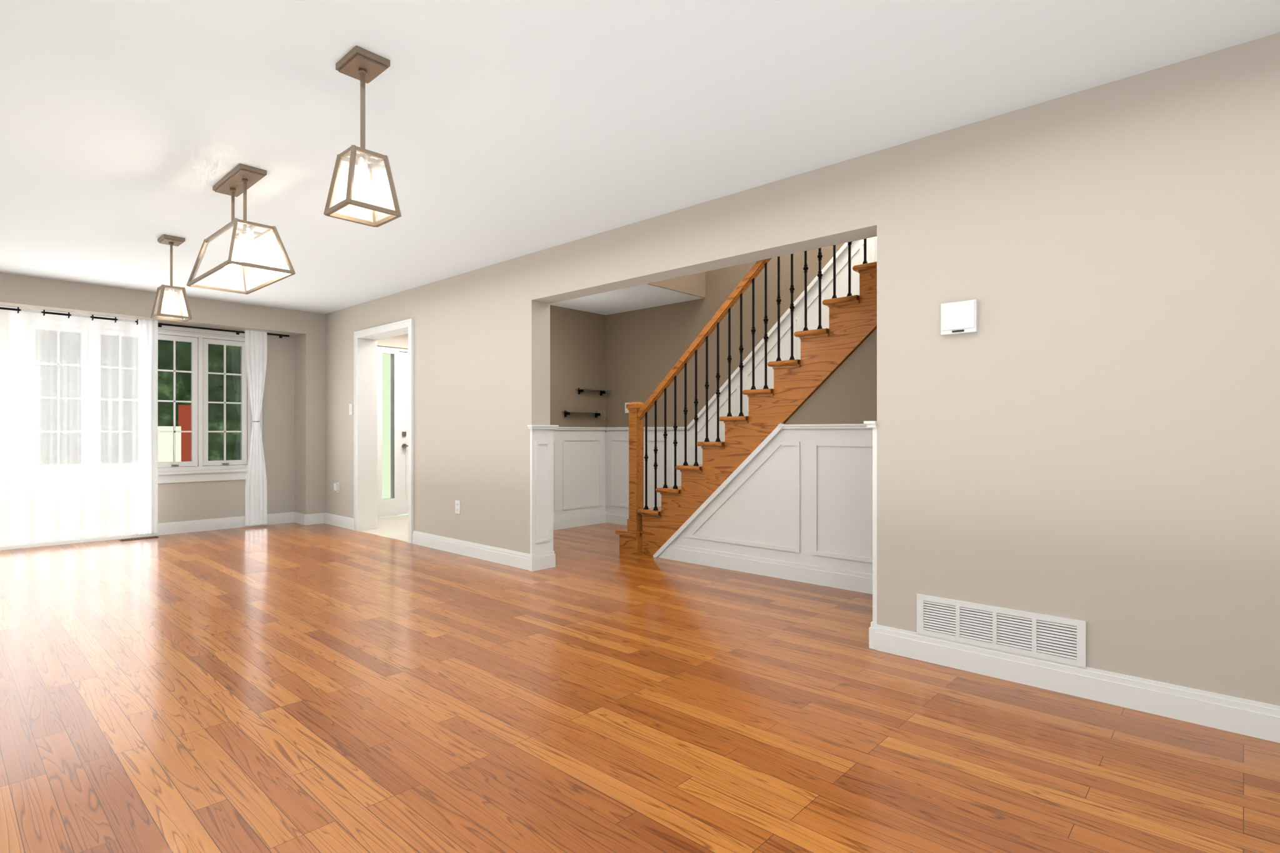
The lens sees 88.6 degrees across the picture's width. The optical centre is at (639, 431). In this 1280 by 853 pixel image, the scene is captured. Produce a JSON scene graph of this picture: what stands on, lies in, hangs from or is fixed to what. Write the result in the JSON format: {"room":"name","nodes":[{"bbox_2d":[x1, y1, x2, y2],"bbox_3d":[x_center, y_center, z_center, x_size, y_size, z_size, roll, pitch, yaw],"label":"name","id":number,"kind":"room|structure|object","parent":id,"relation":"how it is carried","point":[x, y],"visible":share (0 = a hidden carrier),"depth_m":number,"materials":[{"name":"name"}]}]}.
{"room":"empty living room","nodes":[
{"label":"empty living room","id":0,"kind":"room"},
{"bbox_2d":[0,272,324,523],"bbox_3d":[-5.040,-0.152,6.346,0.490,2.400,4.040,0,0,43],"label":"wall","id":1,"kind":"structure","parent":0,"point":[294,399],"depth_m":7.30,"materials":[{"name":"beige paint"}]},
{"bbox_2d":[0,306,289,546],"bbox_3d":[-5.194,-0.053,6.182,0.186,2.143,3.530,0,0,43],"label":"curtains","id":2,"kind":"object","parent":1,"relation":"attached to","point":[79,392],"visible":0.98,"depth_m":6.11,"materials":[{"name":"white fabric"}]},
{"bbox_2d":[158,325,262,483],"bbox_3d":[-4.961,-0.287,6.627,0.175,1.620,2.100,0,0,43],"label":"window","id":3,"kind":"structure","parent":1,"relation":"in","point":[199,431],"depth_m":6.96,"materials":[{"name":"white painted wood"},{"name":"glass"}]},
{"bbox_2d":[377,333,408,348],"bbox_3d":[-1.942,-0.152,7.831,2.340,2.400,2.340,0,0,43],"label":"wall","id":4,"kind":"structure","parent":0,"point":[401,341],"depth_m":8.16,"materials":[{"name":"beige paint"}]},
{"bbox_2d":[377,346,408,517],"bbox_3d":[-3.025,-0.001,8.256,0.150,2.097,1.254,0,0,43],"label":"front door","id":5,"kind":"structure","parent":4,"relation":"in","point":[397,504],"depth_m":8.21,"materials":[{"name":"white wood"}]},
{"bbox_2d":[550,283,703,314],"bbox_3d":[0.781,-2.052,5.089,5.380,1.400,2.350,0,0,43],"label":"ceiling","id":6,"kind":"structure","parent":0,"point":[643,296],"depth_m":6.74,"materials":[{"name":"white paint"}]},
{"bbox_2d":[0,515,1279,852],"bbox_3d":[-0.788,1.073,3.944,9.700,0.050,6.260,0,0,43],"label":"floor","id":7,"kind":"structure","parent":0,"point":[292,687],"depth_m":2.37,"materials":[{"name":"brown wood"}]},
{"bbox_2d":[118,536,158,541],"bbox_3d":[-4.909,1.045,6.429,0.110,0.006,0.300,0,0,43],"label":"floor vent","id":8,"kind":"object","parent":7,"relation":"in","point":[150,537],"visible":1,"depth_m":6.42,"materials":[{"name":"gold metal"}]},
{"bbox_2d":[615,238,876,556],"bbox_3d":[1.245,-0.674,5.220,2.818,3.444,1.259,0,0,43],"label":"stairs","id":9,"kind":"structure","parent":7,"relation":"on","point":[852,319],"depth_m":4.93,"materials":[{"name":"brown wood"}]},
{"bbox_2d":[0,0,1279,314],"bbox_3d":[-1.414,-1.402,3.012,9.360,0.100,4.040,0,0,43],"label":"ceiling","id":10,"kind":"structure","parent":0,"point":[506,130],"depth_m":2.72,"materials":[{"name":"white paint"}]},
{"bbox_2d":[150,234,191,321],"bbox_3d":[-3.278,-1.071,4.590,0.205,0.564,0.205,0,0,43],"label":"pendant light","id":11,"kind":"object","parent":10,"relation":"hanging from","point":[172,240],"visible":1,"depth_m":4.58,"materials":[{"name":"clear glass"}]},
{"bbox_2d":[186,163,295,294],"bbox_3d":[-2.143,-1.079,3.505,0.746,0.546,0.307,0,0,43],"label":"pendant light","id":12,"kind":"object","parent":10,"relation":"hanging from","point":[264,259],"visible":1,"depth_m":3.46,"materials":[{"name":"clear glass"}]},
{"bbox_2d":[323,45,401,227],"bbox_3d":[-1.014,-1.071,2.399,0.205,0.564,0.205,0,0,43],"label":"pendant light","id":13,"kind":"object","parent":10,"relation":"hanging from","point":[363,65],"visible":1,"depth_m":2.39,"materials":[{"name":"clear glass"}]},
{"bbox_2d":[325,32,1279,706],"bbox_3d":[0.626,-0.802,5.232,9.360,3.700,2.350,0,0,43],"label":"wall","id":14,"kind":"structure","parent":0,"point":[1102,451],"depth_m":2.75,"materials":[{"name":"beige paint"}]},
{"bbox_2d":[333,482,339,492],"bbox_3d":[-3.369,0.618,7.283,0.090,0.110,0.040,0,0,43],"label":"outlet","id":15,"kind":"object","parent":14,"relation":"attached to","point":[336,485],"visible":1,"depth_m":7.26,"materials":[{"name":"white plastic"}]},
{"bbox_2d":[349,403,352,414],"bbox_3d":[-3.116,-0.242,7.071,0.072,0.115,0.010,0,0,43],"label":"switch plate","id":16,"kind":"object","parent":14,"relation":"attached to","point":[350,405],"visible":1,"depth_m":7.06,"materials":[{"name":"white plastic"}]},
{"bbox_2d":[353,318,413,543],"bbox_3d":[-2.517,-0.007,6.644,1.220,2.110,0.222,0,0,43],"label":"door frame","id":17,"kind":"structure","parent":14,"relation":"attached to","point":[365,340],"depth_m":6.96,"materials":[{"name":"white wood"}]},
{"bbox_2d":[455,500,460,514],"bbox_3d":[-1.570,0.648,5.650,0.072,0.115,0.009,0,0,43],"label":"outlet plate","id":18,"kind":"object","parent":14,"relation":"attached to","point":[457,503],"visible":1,"depth_m":5.64,"materials":[{"name":"white plastic"}]},
{"bbox_2d":[625,402,629,413],"bbox_3d":[-0.141,-0.270,7.363,0.075,0.115,0.012,0,0,43],"label":"switch","id":19,"kind":"object","parent":14,"relation":"attached to","point":[626,410],"visible":0.39,"depth_m":7.37,"materials":[{"name":"white plastic"}]},
{"bbox_2d":[0,511,1279,743],"bbox_3d":[-0.788,0.988,3.944,9.700,0.120,6.260,0,0,43],"label":"baseboard","id":20,"kind":"structure","parent":14,"relation":"attached to","point":[1254,719],"depth_m":2.71,"materials":[{"name":"white wood"}]},
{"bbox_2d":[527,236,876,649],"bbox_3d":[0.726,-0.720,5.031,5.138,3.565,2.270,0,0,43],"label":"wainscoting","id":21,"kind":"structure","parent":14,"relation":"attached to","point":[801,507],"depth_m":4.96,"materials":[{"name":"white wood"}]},
{"bbox_2d":[940,299,977,335],"bbox_3d":[1.408,-0.504,2.898,0.146,0.140,0.029,0,0,43],"label":"thermostat","id":22,"kind":"object","parent":14,"relation":"attached to","point":[960,317],"visible":1,"depth_m":2.88,"materials":[{"name":"white plastic"}]},
{"bbox_2d":[916,593,1086,668],"bbox_3d":[1.519,0.839,2.808,0.652,0.182,0.011,0,0,43],"label":"air vent","id":23,"kind":"object","parent":14,"relation":"in","point":[1055,639],"visible":1,"depth_m":2.78,"materials":[{"name":"grey metal"}]},
{"bbox_2d":[784,328,876,424],"bbox_3d":[1.381,-0.054,4.412,3.336,2.204,0.054,0,0,43],"label":"wall","id":24,"kind":"structure","parent":0,"point":[849,395],"depth_m":4.36,"materials":[{"name":"brown paint"}]},
{"label":"outside","id":25,"kind":"structure","parent":0,"visible":0},
{"bbox_2d":[158,340,408,518],"bbox_3d":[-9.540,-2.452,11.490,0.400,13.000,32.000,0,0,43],"label":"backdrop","id":26,"kind":"structure","parent":25,"point":[183,349],"depth_m":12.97,"materials":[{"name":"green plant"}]}
]}

